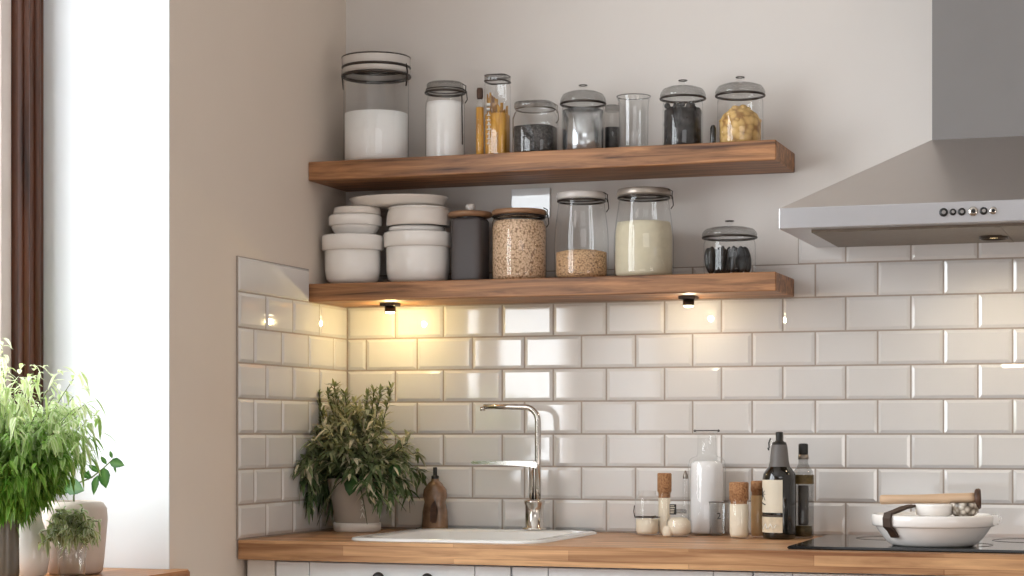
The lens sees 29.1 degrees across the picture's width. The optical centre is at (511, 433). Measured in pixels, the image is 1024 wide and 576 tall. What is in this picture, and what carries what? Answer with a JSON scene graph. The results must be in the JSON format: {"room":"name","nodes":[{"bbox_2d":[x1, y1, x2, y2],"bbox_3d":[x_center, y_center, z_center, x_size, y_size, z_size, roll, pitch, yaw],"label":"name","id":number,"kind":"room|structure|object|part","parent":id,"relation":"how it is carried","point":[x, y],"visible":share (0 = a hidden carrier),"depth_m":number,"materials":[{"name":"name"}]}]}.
{"room":"kitchen","nodes":[
{"label":"kitchen","id":0,"kind":"room"},
{"bbox_2d":[43,0,346,575],"bbox_3d":[-1.522,-0.209,2.364,0.408,2.750,5.700,0,0,19],"label":"wall","id":1,"kind":"structure","parent":0,"point":[185,222],"depth_m":4.22,"materials":[{"name":"paint"}]},
{"bbox_2d":[0,0,189,575],"bbox_3d":[-1.214,-0.560,3.130,0.410,1.747,2.241,0,0,19],"label":"window","id":2,"kind":"structure","parent":1,"relation":"in","point":[21,21],"depth_m":4.14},
{"bbox_3d":[-1.391,-0.567,3.180,0.043,1.535,2.012,0,0,19],"label":"sash","id":3,"kind":"part","parent":2,"relation":"part of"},
{"bbox_2d":[0,519,19,575],"bbox_3d":[-0.967,0.217,3.739,0.073,0.130,0.073,0,0,19],"label":"flower vase","id":4,"kind":"object","parent":2,"relation":"on","point":[9,538],"visible":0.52,"depth_m":3.71,"materials":[{"name":"grey ceramic"}]},
{"bbox_2d":[0,338,116,537],"bbox_3d":[-0.965,0.011,3.743,0.408,0.380,0.394,0,0,-39],"label":"plant","id":5,"kind":"object","parent":4,"relation":"in","point":[36,463],"visible":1,"depth_m":3.68,"materials":[{"name":"green plant"}]},
{"bbox_3d":[-1.378,-0.577,3.176,0.059,1.715,2.222,0,0,19],"label":"frame","id":6,"kind":"part","parent":2,"relation":"part of","materials":[{"name":"brown wood"}]},
{"bbox_2d":[19,508,49,575],"bbox_3d":[-0.960,0.210,3.893,0.088,0.142,0.100,0,0,-37],"label":"pitcher","id":7,"kind":"object","parent":2,"relation":"on","point":[32,562],"visible":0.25,"depth_m":3.85,"materials":[{"name":"white ceramic"}]},
{"bbox_2d":[42,500,107,574],"bbox_3d":[-0.885,0.208,3.985,0.132,0.146,0.132,0,0,19],"label":"vase","id":8,"kind":"object","parent":2,"relation":"on","point":[73,563],"visible":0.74,"depth_m":3.94,"materials":[{"name":"beige ceramic"}]},
{"bbox_2d":[37,504,101,556],"bbox_3d":[-0.864,0.188,3.845,0.122,0.103,0.137,0,0,-5],"label":"sprigs","id":9,"kind":"object","parent":8,"relation":"in","point":[74,529],"visible":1,"depth_m":3.82,"materials":[{"name":"green plant"}]},
{"bbox_2d":[62,451,124,501],"bbox_3d":[-0.844,0.108,3.946,0.165,0.150,0.052,0,0,19],"label":"eucalyptus sprig","id":10,"kind":"object","parent":8,"relation":"in","point":[115,463],"visible":0.73,"depth_m":3.93,"materials":[{"name":"green plant"}]},
{"bbox_3d":[-0.845,0.116,3.956,0.117,0.133,0.033,0,0,19],"label":"stem","id":11,"kind":"part","parent":10,"relation":"part of","materials":[{"name":"green plant"}]},
{"bbox_3d":[-1.187,0.298,3.122,0.355,0.030,2.240,0,0,19],"label":"sill","id":12,"kind":"part","parent":2,"relation":"part of","materials":[{"name":"brown wood"}]},
{"bbox_2d":[346,0,1023,536],"bbox_3d":[1.197,-0.209,4.510,4.220,2.750,0.128,0,0,19],"label":"wall","id":13,"kind":"structure","parent":0,"point":[899,369],"depth_m":4.70,"materials":[{"name":"paint"}]},
{"bbox_2d":[511,188,550,218],"bbox_3d":[0.046,-0.567,4.838,0.100,0.073,0.006,0,0,19],"label":"wall plate","id":14,"kind":"object","parent":13,"relation":"attached to","point":[539,198],"visible":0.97,"depth_m":4.83,"materials":[{"name":"white plastic"}]},
{"bbox_2d":[309,272,793,306],"bbox_3d":[0.084,-0.342,4.702,1.146,0.043,0.221,0,0,19],"label":"wooden shelf","id":15,"kind":"object","parent":13,"relation":"attached to","point":[744,284],"visible":1,"depth_m":4.60,"materials":[{"name":"brown wood"}]},
{"bbox_2d":[321,233,383,283],"bbox_3d":[-0.391,-0.425,4.833,0.153,0.121,0.153,0,0,19],"label":"bowl","id":16,"kind":"object","parent":15,"relation":"on","point":[349,257],"visible":0.83,"depth_m":4.77,"materials":[{"name":"white ceramic"}]},
{"bbox_2d":[328,213,381,233],"bbox_3d":[-0.385,-0.510,4.840,0.132,0.050,0.132,0,0,19],"label":"bowl","id":17,"kind":"object","parent":16,"relation":"on","point":[365,223],"visible":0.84,"depth_m":4.79,"materials":[{"name":"white ceramic"}]},
{"bbox_2d":[333,206,380,214],"bbox_3d":[-0.380,-0.545,4.838,0.118,0.020,0.118,0,0,19],"label":"plate","id":18,"kind":"object","parent":17,"relation":"on","point":[342,209],"visible":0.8,"depth_m":4.79,"materials":[{"name":"white ceramic"}]},
{"bbox_2d":[380,302,399,313],"bbox_3d":[-0.298,-0.308,4.826,0.040,0.026,0.040,0,0,19],"label":"light","id":19,"kind":"object","parent":15,"relation":"attached to","point":[390,308],"visible":1,"depth_m":4.81,"materials":[{"name":"metal"}]},
{"bbox_2d":[384,230,450,281],"bbox_3d":[-0.230,-0.427,4.814,0.169,0.126,0.169,0,0,19],"label":"bowl","id":20,"kind":"object","parent":15,"relation":"on","point":[411,255],"visible":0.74,"depth_m":4.75,"materials":[{"name":"white ceramic"}]},
{"bbox_2d":[389,224,444,230],"bbox_3d":[-0.233,-0.498,4.815,0.138,0.014,0.138,0,0,19],"label":"plate","id":21,"kind":"object","parent":20,"relation":"on","point":[409,226],"visible":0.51,"depth_m":4.75,"materials":[{"name":"white ceramic"}]},
{"bbox_2d":[386,205,450,228],"bbox_3d":[-0.228,-0.529,4.813,0.158,0.046,0.158,0,0,19],"label":"bowl","id":22,"kind":"object","parent":21,"relation":"on","point":[402,214],"visible":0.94,"depth_m":4.75,"materials":[{"name":"white ceramic"}]},
{"bbox_2d":[349,194,447,210],"bbox_3d":[-0.279,-0.567,4.841,0.253,0.024,0.182,0,0,19],"label":"plate","id":23,"kind":"object","parent":22,"relation":"on","point":[382,201],"visible":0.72,"depth_m":4.77,"materials":[{"name":"white ceramic"}]},
{"bbox_2d":[448,204,491,279],"bbox_3d":[-0.101,-0.461,4.773,0.107,0.192,0.107,0,0,19],"label":"canister","id":24,"kind":"object","parent":15,"relation":"on","point":[469,227],"visible":0.83,"depth_m":4.74,"materials":[{"name":"grey ceramic"}]},
{"bbox_3d":[-0.101,-0.531,4.773,0.107,0.013,0.107,0,0,19],"label":"lid","id":25,"kind":"part","parent":24,"relation":"part of","materials":[{"name":"brown wood"}]},
{"bbox_3d":[-0.101,-0.547,4.773,0.023,0.021,0.023,0,0,19],"label":"knob","id":26,"kind":"part","parent":24,"relation":"part of","materials":[{"name":"white ceramic"}]},
{"bbox_2d":[491,207,548,278],"bbox_3d":[0.021,-0.453,4.729,0.141,0.176,0.133,0,0,19],"label":"glass jar","id":27,"kind":"object","parent":15,"relation":"on","point":[504,213],"visible":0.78,"depth_m":4.68,"materials":[{"name":"glass"}]},
{"bbox_2d":[493,219,545,278],"bbox_3d":[0.017,-0.440,4.730,0.128,0.145,0.128,0,0,19],"label":"grain","id":28,"kind":"object","parent":27,"relation":"in","point":[519,245],"visible":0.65,"depth_m":4.67,"materials":[{"name":"beige food"}]},
{"bbox_3d":[0.017,-0.531,4.730,0.133,0.014,0.133,0,0,19],"label":"lid","id":29,"kind":"part","parent":27,"relation":"part of","materials":[{"name":"brown wood"}]},
{"bbox_2d":[554,190,608,266],"bbox_3d":[0.166,-0.470,4.679,0.132,0.209,0.129,0,0,19],"label":"glass jar","id":30,"kind":"object","parent":15,"relation":"on","point":[575,197],"visible":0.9,"depth_m":4.64,"materials":[{"name":"glass"}]},
{"bbox_2d":[556,249,606,276],"bbox_3d":[0.165,-0.402,4.680,0.120,0.069,0.120,0,0,19],"label":"grain","id":31,"kind":"object","parent":30,"relation":"in","point":[574,262],"visible":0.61,"depth_m":4.63,"materials":[{"name":"beige food"}]},
{"bbox_3d":[0.165,-0.565,4.680,0.118,0.019,0.118,0,0,19],"label":"lid","id":32,"kind":"part","parent":30,"relation":"part of","materials":[{"name":"silver metal"}]},
{"bbox_2d":[614,186,673,273],"bbox_3d":[0.310,-0.471,4.630,0.142,0.211,0.141,0,0,19],"label":"glass jar","id":33,"kind":"object","parent":15,"relation":"on","point":[643,193],"visible":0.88,"depth_m":4.59,"materials":[{"name":"glass"}]},
{"bbox_2d":[615,220,671,275],"bbox_3d":[0.310,-0.433,4.631,0.134,0.132,0.134,0,0,19],"label":"powder","id":34,"kind":"object","parent":33,"relation":"in","point":[642,247],"visible":0.79,"depth_m":4.57,"materials":[{"name":"beige food"}]},
{"bbox_3d":[0.310,-0.567,4.631,0.126,0.019,0.126,0,0,19],"label":"lid","id":35,"kind":"part","parent":33,"relation":"part of","materials":[{"name":"silver metal"}]},
{"bbox_2d":[678,295,698,306],"bbox_3d":[0.411,-0.308,4.586,0.040,0.026,0.040,0,0,19],"label":"light","id":36,"kind":"object","parent":15,"relation":"attached to","point":[688,301],"visible":1,"depth_m":4.57,"materials":[{"name":"metal"}]},
{"bbox_2d":[702,220,757,270],"bbox_3d":[0.504,-0.430,4.565,0.129,0.130,0.129,0,0,19],"label":"glass jar","id":37,"kind":"object","parent":15,"relation":"on","point":[706,237],"visible":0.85,"depth_m":4.56,"materials":[{"name":"glass"}]},
{"bbox_2d":[704,248,710,272],"bbox_3d":[0.459,-0.402,4.578,0.026,0.062,0.015,0,0,-14],"label":"pod","id":38,"kind":"object","parent":37,"relation":"in","point":[707,249],"visible":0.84,"depth_m":4.57,"materials":[{"name":"black"}]},
{"bbox_2d":[708,247,716,272],"bbox_3d":[0.462,-0.402,4.548,0.016,0.062,0.025,0,0,40],"label":"pod","id":39,"kind":"object","parent":37,"relation":"in","point":[712,260],"visible":0.98,"depth_m":4.54,"materials":[{"name":"black food"}]},
{"bbox_2d":[716,247,723,272],"bbox_3d":[0.482,-0.402,4.563,0.026,0.062,0.015,0,0,-31],"label":"pod","id":40,"kind":"object","parent":37,"relation":"in","point":[718,248],"visible":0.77,"depth_m":4.56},
{"bbox_2d":[718,246,724,271],"bbox_3d":[0.482,-0.402,4.528,0.016,0.062,0.025,0,0,4],"label":"pod","id":41,"kind":"object","parent":37,"relation":"in","point":[721,259],"visible":1,"depth_m":4.52,"materials":[{"name":"black food"}]},
{"bbox_2d":[724,247,730,272],"bbox_3d":[0.498,-0.402,4.547,0.017,0.062,0.025,0,0,-1],"label":"pod","id":42,"kind":"object","parent":37,"relation":"in","point":[726,263],"visible":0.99,"depth_m":4.54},
{"bbox_3d":[0.504,-0.467,4.565,0.128,0.027,0.128,0,0,19],"label":"lid","id":43,"kind":"part","parent":37,"relation":"part of","materials":[{"name":"clear glass"}]},
{"bbox_2d":[729,246,736,271],"bbox_3d":[0.506,-0.402,4.524,0.016,0.062,0.025,0,0,-13],"label":"pod","id":44,"kind":"object","parent":37,"relation":"in","point":[733,255],"visible":1,"depth_m":4.52,"materials":[{"name":"black food"}]},
{"bbox_2d":[733,249,737,272],"bbox_3d":[0.512,-0.402,4.552,0.016,0.062,0.025,0,0,-42],"label":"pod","id":45,"kind":"object","parent":37,"relation":"in","point":[736,267],"visible":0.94,"depth_m":4.54,"materials":[{"name":"black"}]},
{"bbox_2d":[736,246,745,272],"bbox_3d":[0.527,-0.402,4.533,0.025,0.062,0.016,0,0,41],"label":"pod","id":46,"kind":"object","parent":37,"relation":"in","point":[741,256],"visible":0.97,"depth_m":4.53,"materials":[{"name":"black food"}]},
{"bbox_2d":[743,247,751,271],"bbox_3d":[0.541,-0.402,4.551,0.026,0.062,0.015,0,0,-14],"label":"pod","id":47,"kind":"object","parent":37,"relation":"in","point":[748,256],"visible":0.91,"depth_m":4.54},
{"bbox_2d":[309,140,794,191],"bbox_3d":[0.085,-0.637,4.706,1.146,0.046,0.229,0,0,19],"label":"wooden shelf","id":48,"kind":"object","parent":13,"relation":"attached to","point":[757,156],"visible":1,"depth_m":4.63,"materials":[{"name":"brown wood"}]},
{"bbox_2d":[341,51,410,157],"bbox_3d":[-0.334,-0.797,4.849,0.178,0.272,0.173,0,0,19],"label":"glass canister","id":49,"kind":"object","parent":48,"relation":"on","point":[363,67],"visible":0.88,"depth_m":4.79,"materials":[{"name":"glass"}]},
{"bbox_2d":[345,109,407,159],"bbox_3d":[-0.334,-0.726,4.849,0.155,0.125,0.155,0,0,19],"label":"flour","id":50,"kind":"object","parent":49,"relation":"in","point":[369,133],"visible":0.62,"depth_m":4.78,"materials":[{"name":"white food"}]},
{"bbox_3d":[-0.334,-0.908,4.849,0.170,0.051,0.170,0,0,19],"label":"lid","id":51,"kind":"part","parent":49,"relation":"part of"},
{"bbox_2d":[424,81,467,155],"bbox_3d":[-0.163,-0.758,4.791,0.101,0.193,0.101,0,0,-31],"label":"glass jar","id":52,"kind":"object","parent":48,"relation":"on","point":[463,90],"visible":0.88,"depth_m":4.77,"materials":[{"name":"glass"}]},
{"bbox_2d":[426,100,463,155],"bbox_3d":[-0.163,-0.735,4.791,0.091,0.143,0.091,0,0,19],"label":"sugar","id":53,"kind":"object","parent":52,"relation":"in","point":[443,117],"visible":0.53,"depth_m":4.75,"materials":[{"name":"white food"}]},
{"bbox_3d":[-0.163,-0.842,4.791,0.095,0.024,0.095,0,0,19],"label":"lid","id":54,"kind":"part","parent":52,"relation":"part of","materials":[{"name":"clear glass"}]},
{"bbox_2d":[476,88,483,153],"bbox_3d":[-0.077,-0.747,4.741,0.021,0.172,0.021,0,0,19],"label":"vial","id":55,"kind":"object","parent":48,"relation":"on","point":[479,110],"visible":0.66,"depth_m":4.73,"materials":[{"name":"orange glass"}]},
{"bbox_2d":[484,74,510,153],"bbox_3d":[-0.035,-0.763,4.747,0.059,0.203,0.060,0,0,19],"label":"bottle","id":56,"kind":"object","parent":48,"relation":"on","point":[490,79],"visible":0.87,"depth_m":4.72,"materials":[{"name":"clear glass"}]},
{"bbox_2d":[485,93,509,153],"bbox_3d":[-0.035,-0.743,4.747,0.052,0.160,0.052,0,0,19],"label":"pasta","id":57,"kind":"object","parent":56,"relation":"in","point":[499,120],"visible":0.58,"depth_m":4.72,"materials":[{"name":"yellow food"}]},
{"bbox_2d":[512,100,558,151],"bbox_3d":[0.058,-0.727,4.716,0.114,0.132,0.102,0,0,19],"label":"glass jar","id":58,"kind":"object","parent":48,"relation":"on","point":[535,101],"visible":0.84,"depth_m":4.71,"materials":[{"name":"glass"}]},
{"bbox_3d":[0.056,-0.785,4.717,0.094,0.016,0.094,0,0,19],"label":"lid","id":59,"kind":"part","parent":58,"relation":"part of","materials":[{"name":"clear glass"}]},
{"bbox_2d":[514,124,556,151],"bbox_3d":[0.056,-0.700,4.717,0.096,0.074,0.096,0,0,19],"label":"seeds","id":60,"kind":"object","parent":58,"relation":"in","point":[528,137],"visible":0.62,"depth_m":4.67,"materials":[{"name":"black food"}]},
{"bbox_2d":[560,84,605,108],"bbox_3d":[0.169,-0.745,4.678,0.111,0.168,0.111,0,0,19],"label":"lid","id":61,"kind":"object","parent":48,"relation":"on","point":[575,100],"visible":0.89,"depth_m":4.66,"materials":[{"name":"glass"}]},
{"bbox_3d":[0.169,-0.799,4.678,0.109,0.033,0.109,0,0,19],"label":"lid","id":62,"kind":"part","parent":61,"relation":"part of","materials":[{"name":"clear glass"}]},
{"bbox_2d":[563,107,602,149],"bbox_3d":[0.169,-0.718,4.678,0.096,0.109,0.096,0,0,19],"label":"filling","id":63,"kind":"object","parent":61,"relation":"in","point":[582,126],"visible":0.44,"depth_m":4.64,"materials":[{"name":"silver metal"}]},
{"bbox_2d":[604,105,618,147],"bbox_3d":[0.238,-0.723,4.697,0.038,0.123,0.038,0,0,19],"label":"spice jar","id":64,"kind":"object","parent":48,"relation":"on","point":[611,133],"visible":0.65,"depth_m":4.68,"materials":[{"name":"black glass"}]},
{"bbox_2d":[616,96,650,144],"bbox_3d":[0.286,-0.729,4.639,0.082,0.133,0.082,0,0,19],"label":"glass tumbler","id":65,"kind":"object","parent":48,"relation":"on","point":[617,96],"visible":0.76,"depth_m":4.64,"materials":[{"name":"clear glass"}]},
{"bbox_2d":[659,79,705,103],"bbox_3d":[0.399,-0.744,4.601,0.109,0.166,0.109,0,0,19],"label":"lid","id":66,"kind":"object","parent":48,"relation":"on","point":[671,95],"visible":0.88,"depth_m":4.59,"materials":[{"name":"glass"}]},
{"bbox_2d":[664,103,701,144],"bbox_3d":[0.398,-0.718,4.600,0.088,0.109,0.087,0,0,-3],"label":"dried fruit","id":67,"kind":"object","parent":66,"relation":"in","point":[682,125],"visible":0.93,"depth_m":4.56,"materials":[{"name":"black food"}]},
{"bbox_3d":[0.399,-0.797,4.601,0.107,0.031,0.107,0,0,19],"label":"lid","id":68,"kind":"part","parent":66,"relation":"part of","materials":[{"name":"clear glass"}]},
{"bbox_2d":[710,125,715,142],"bbox_3d":[0.464,-0.687,4.547,0.014,0.052,0.014,0,0,19],"label":"vial","id":69,"kind":"object","parent":48,"relation":"on","point":[713,128],"visible":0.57,"depth_m":4.54,"materials":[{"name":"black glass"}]},
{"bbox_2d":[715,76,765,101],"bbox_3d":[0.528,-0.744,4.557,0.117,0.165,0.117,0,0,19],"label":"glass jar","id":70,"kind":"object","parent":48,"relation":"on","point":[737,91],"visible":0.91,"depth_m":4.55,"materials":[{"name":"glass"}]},
{"bbox_3d":[0.528,-0.797,4.557,0.115,0.031,0.115,0,0,19],"label":"lid","id":71,"kind":"part","parent":70,"relation":"part of","materials":[{"name":"clear glass"}]},
{"bbox_2d":[719,104,761,141],"bbox_3d":[0.528,-0.712,4.555,0.098,0.097,0.100,0,0,19],"label":"shells","id":72,"kind":"object","parent":70,"relation":"in","point":[740,123],"visible":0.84,"depth_m":4.52,"materials":[{"name":"yellow food"}]},
{"bbox_2d":[779,0,1023,246],"bbox_3d":[1.064,-1.003,4.254,0.898,1.158,0.458,0,0,19],"label":"range hood","id":73,"kind":"object","parent":13,"relation":"attached to","point":[965,184],"visible":1,"depth_m":4.21,"materials":[{"name":"metal"}]},
{"bbox_3d":[0.267,1.206,1.768,4.220,0.080,5.920,0,0,19],"label":"floor","id":74,"kind":"structure","parent":0,"visible":0},
{"bbox_2d":[247,560,279,575],"bbox_3d":[-0.477,0.725,4.695,0.067,0.882,0.553,0,0,19],"label":"filler panel","id":75,"kind":"object","parent":74,"relation":"on","point":[254,567],"visible":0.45,"depth_m":4.43,"materials":[{"name":"white wood"}]},
{"bbox_2d":[276,560,514,575],"bbox_3d":[-0.182,0.724,4.581,0.558,0.884,0.580,0,0,19],"label":"base cabinet","id":76,"kind":"object","parent":74,"relation":"on","point":[283,567],"visible":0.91,"depth_m":4.34,"materials":[{"name":"paint"}]},
{"bbox_3d":[-0.292,0.317,4.327,0.029,0.029,0.028,0,0,19],"label":"knob","id":77,"kind":"part","parent":76,"relation":"part of","materials":[{"name":"black plastic"}]},
{"bbox_2d":[238,529,1023,575],"bbox_3d":[0.712,0.260,4.286,2.594,0.043,0.606,0,0,19],"label":"countertop","id":78,"kind":"structure","parent":76,"relation":"on","point":[601,549],"depth_m":4.17,"materials":[{"name":"brown wood"}]},
{"bbox_2d":[291,378,432,532],"bbox_3d":[-0.384,0.051,4.787,0.305,0.374,0.356,0,0,19],"label":"potted plant","id":79,"kind":"object","parent":78,"relation":"on","point":[353,468],"visible":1,"depth_m":4.75,"materials":[{"name":"plant"}]},
{"bbox_3d":[-0.377,0.166,4.806,0.149,0.119,0.149,0,0,19],"label":"pot","id":80,"kind":"part","parent":79,"relation":"part of","materials":[{"name":"ceramic"}]},
{"bbox_2d":[422,467,448,527],"bbox_3d":[-0.190,0.159,4.877,0.068,0.155,0.061,0,0,19],"label":"soap bottle","id":81,"kind":"object","parent":78,"relation":"on","point":[435,512],"visible":0.89,"depth_m":4.86,"materials":[{"name":"brown plastic"}]},
{"bbox_2d":[351,527,596,543],"bbox_3d":[-0.087,0.317,4.586,0.489,0.172,0.550,0,0,19],"label":"sink","id":82,"kind":"object","parent":78,"relation":"in","point":[448,535],"visible":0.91,"depth_m":4.70,"materials":[{"name":"ceramic"}]},
{"bbox_2d":[471,404,546,529],"bbox_3d":[-0.007,0.079,4.772,0.189,0.304,0.060,0,0,19],"label":"tap","id":83,"kind":"object","parent":78,"relation":"on","point":[534,508],"visible":1,"depth_m":4.74,"materials":[{"name":"metal"}]},
{"bbox_3d":[-0.018,0.074,4.771,0.169,0.018,0.017,0,0,19],"label":"lever","id":84,"kind":"part","parent":83,"relation":"part of","materials":[{"name":"metal"}]},
{"bbox_3d":[0.001,0.044,4.768,0.145,0.234,0.015,0,0,18],"label":"spout","id":85,"kind":"part","parent":83,"relation":"part of","materials":[{"name":"metal"}]},
{"bbox_2d":[633,505,659,533],"bbox_3d":[0.317,0.185,4.628,0.063,0.104,0.061,0,0,19],"label":"glass jar","id":86,"kind":"object","parent":78,"relation":"on","point":[647,524],"visible":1,"depth_m":4.61,"materials":[{"name":"glass"}]},
{"bbox_2d":[657,473,671,533],"bbox_3d":[0.358,0.164,4.630,0.034,0.145,0.034,0,0,19],"label":"bottle","id":87,"kind":"object","parent":78,"relation":"on","point":[664,480],"visible":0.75,"depth_m":4.62,"materials":[{"name":"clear glass"}]},
{"bbox_2d":[662,526,672,536],"bbox_3d":[0.360,0.225,4.554,0.025,0.024,0.025,0,0,19],"label":"cup","id":88,"kind":"object","parent":78,"relation":"on","point":[666,532],"visible":1,"depth_m":4.54,"materials":[{"name":"beige ceramic"}]},
{"bbox_2d":[666,504,691,535],"bbox_3d":[0.387,0.199,4.562,0.060,0.075,0.060,0,0,19],"label":"jar","id":89,"kind":"object","parent":78,"relation":"on","point":[679,525],"visible":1,"depth_m":4.54,"materials":[{"name":"clear glass"}]},
{"bbox_2d":[683,471,687,478],"bbox_3d":[0.410,0.162,4.655,0.022,0.150,0.022,0,0,19],"label":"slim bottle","id":90,"kind":"object","parent":78,"relation":"on","point":[685,475],"visible":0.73,"depth_m":4.65,"materials":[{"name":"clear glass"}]},
{"bbox_2d":[690,429,725,534],"bbox_3d":[0.459,0.113,4.636,0.089,0.248,0.089,0,0,19],"label":"glass carafe","id":91,"kind":"object","parent":78,"relation":"on","point":[706,477],"visible":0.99,"depth_m":4.60,"materials":[{"name":"glass"}]},
{"bbox_2d":[729,482,748,536],"bbox_3d":[0.517,0.173,4.492,0.046,0.127,0.046,0,0,19],"label":"bottle","id":92,"kind":"object","parent":78,"relation":"on","point":[738,491],"visible":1,"depth_m":4.47,"materials":[{"name":"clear glass"}]},
{"bbox_2d":[750,481,762,535],"bbox_3d":[0.566,0.172,4.533,0.035,0.129,0.035,0,0,19],"label":"bottle","id":93,"kind":"object","parent":78,"relation":"on","point":[756,486],"visible":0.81,"depth_m":4.52,"materials":[{"name":"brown glass"}]},
{"bbox_3d":[0.566,0.185,4.533,0.035,0.103,0.035,0,0,19],"label":"glass","id":94,"kind":"part","parent":93,"relation":"part of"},
{"bbox_2d":[762,432,795,538],"bbox_3d":[0.605,0.116,4.466,0.077,0.242,0.078,0,0,19],"label":"oil bottle","id":95,"kind":"object","parent":78,"relation":"on","point":[779,479],"visible":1,"depth_m":4.44,"materials":[{"name":"black glass"}]},
{"bbox_3d":[0.606,0.133,4.467,0.076,0.209,0.076,0,0,19],"label":"glass","id":96,"kind":"part","parent":95,"relation":"part of","materials":[{"name":"black glass"}]},
{"bbox_2d":[796,443,813,537],"bbox_3d":[0.665,0.129,4.500,0.049,0.216,0.048,0,0,19],"label":"clear bottle","id":97,"kind":"object","parent":78,"relation":"on","point":[802,530],"visible":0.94,"depth_m":4.49,"materials":[{"name":"clear glass"}]},
{"bbox_2d":[787,534,1023,553],"bbox_3d":[0.944,0.234,4.207,0.620,0.008,0.515,0,0,19],"label":"induction hob","id":98,"kind":"object","parent":78,"relation":"in","point":[1015,545],"visible":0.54,"depth_m":4.08,"materials":[{"name":"black glass"}]},
{"bbox_2d":[871,504,1000,547],"bbox_3d":[0.878,0.188,4.086,0.263,0.086,0.253,0,0,19],"label":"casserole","id":99,"kind":"object","parent":98,"relation":"on","point":[897,527],"visible":0.94,"depth_m":4.00,"materials":[{"name":"white ceramic"}]},
{"bbox_3d":[0.793,0.179,4.035,0.073,0.067,0.021,0,0,-33],"label":"strap handle","id":100,"kind":"part","parent":99,"relation":"part of","materials":[{"name":"brown leather"}]},
{"bbox_2d":[914,503,951,515],"bbox_3d":[0.868,0.156,4.054,0.080,0.026,0.080,0,0,19],"label":"dish","id":101,"kind":"object","parent":99,"relation":"in","point":[921,509],"visible":0.8,"depth_m":4.02,"materials":[{"name":"white ceramic"}]},
{"bbox_2d":[949,502,978,515],"bbox_3d":[0.927,0.155,4.040,0.060,0.029,0.060,0,0,19],"label":"patterned bowl","id":102,"kind":"object","parent":99,"relation":"in","point":[958,509],"visible":0.85,"depth_m":4.01,"materials":[{"name":"ceramic"}]},
{"bbox_2d":[880,488,980,508],"bbox_3d":[0.862,0.135,4.060,0.204,0.043,0.043,-2,0,16],"label":"wooden masher","id":103,"kind":"object","parent":102,"relation":"on","point":[945,498],"visible":1,"depth_m":4.05,"materials":[{"name":"brown wood"}]},
{"bbox_3d":[0.856,0.134,4.062,0.192,0.022,0.030,-2,0,16],"label":"handle","id":104,"kind":"part","parent":103,"relation":"part of","materials":[{"name":"brown wood"}]},
{"bbox_2d":[512,566,755,575],"bbox_3d":[0.337,0.724,4.419,0.525,0.884,0.553,0,0,19],"label":"base cabinet","id":105,"kind":"object","parent":74,"relation":"on","point":[517,570],"visible":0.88,"depth_m":4.17,"materials":[{"name":"paint"}]},
{"bbox_2d":[754,571,949,575],"bbox_3d":[0.886,0.724,4.233,0.631,0.884,0.553,0,0,19],"label":"base cabinet","id":106,"kind":"object","parent":74,"relation":"on","point":[757,573],"visible":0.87,"depth_m":4.04,"materials":[{"name":"paint"}]},
{"bbox_3d":[0.801,0.668,3.982,0.629,0.765,0.022,0,0,19],"label":"door","id":107,"kind":"part","parent":106,"relation":"part of","materials":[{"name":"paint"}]}
]}

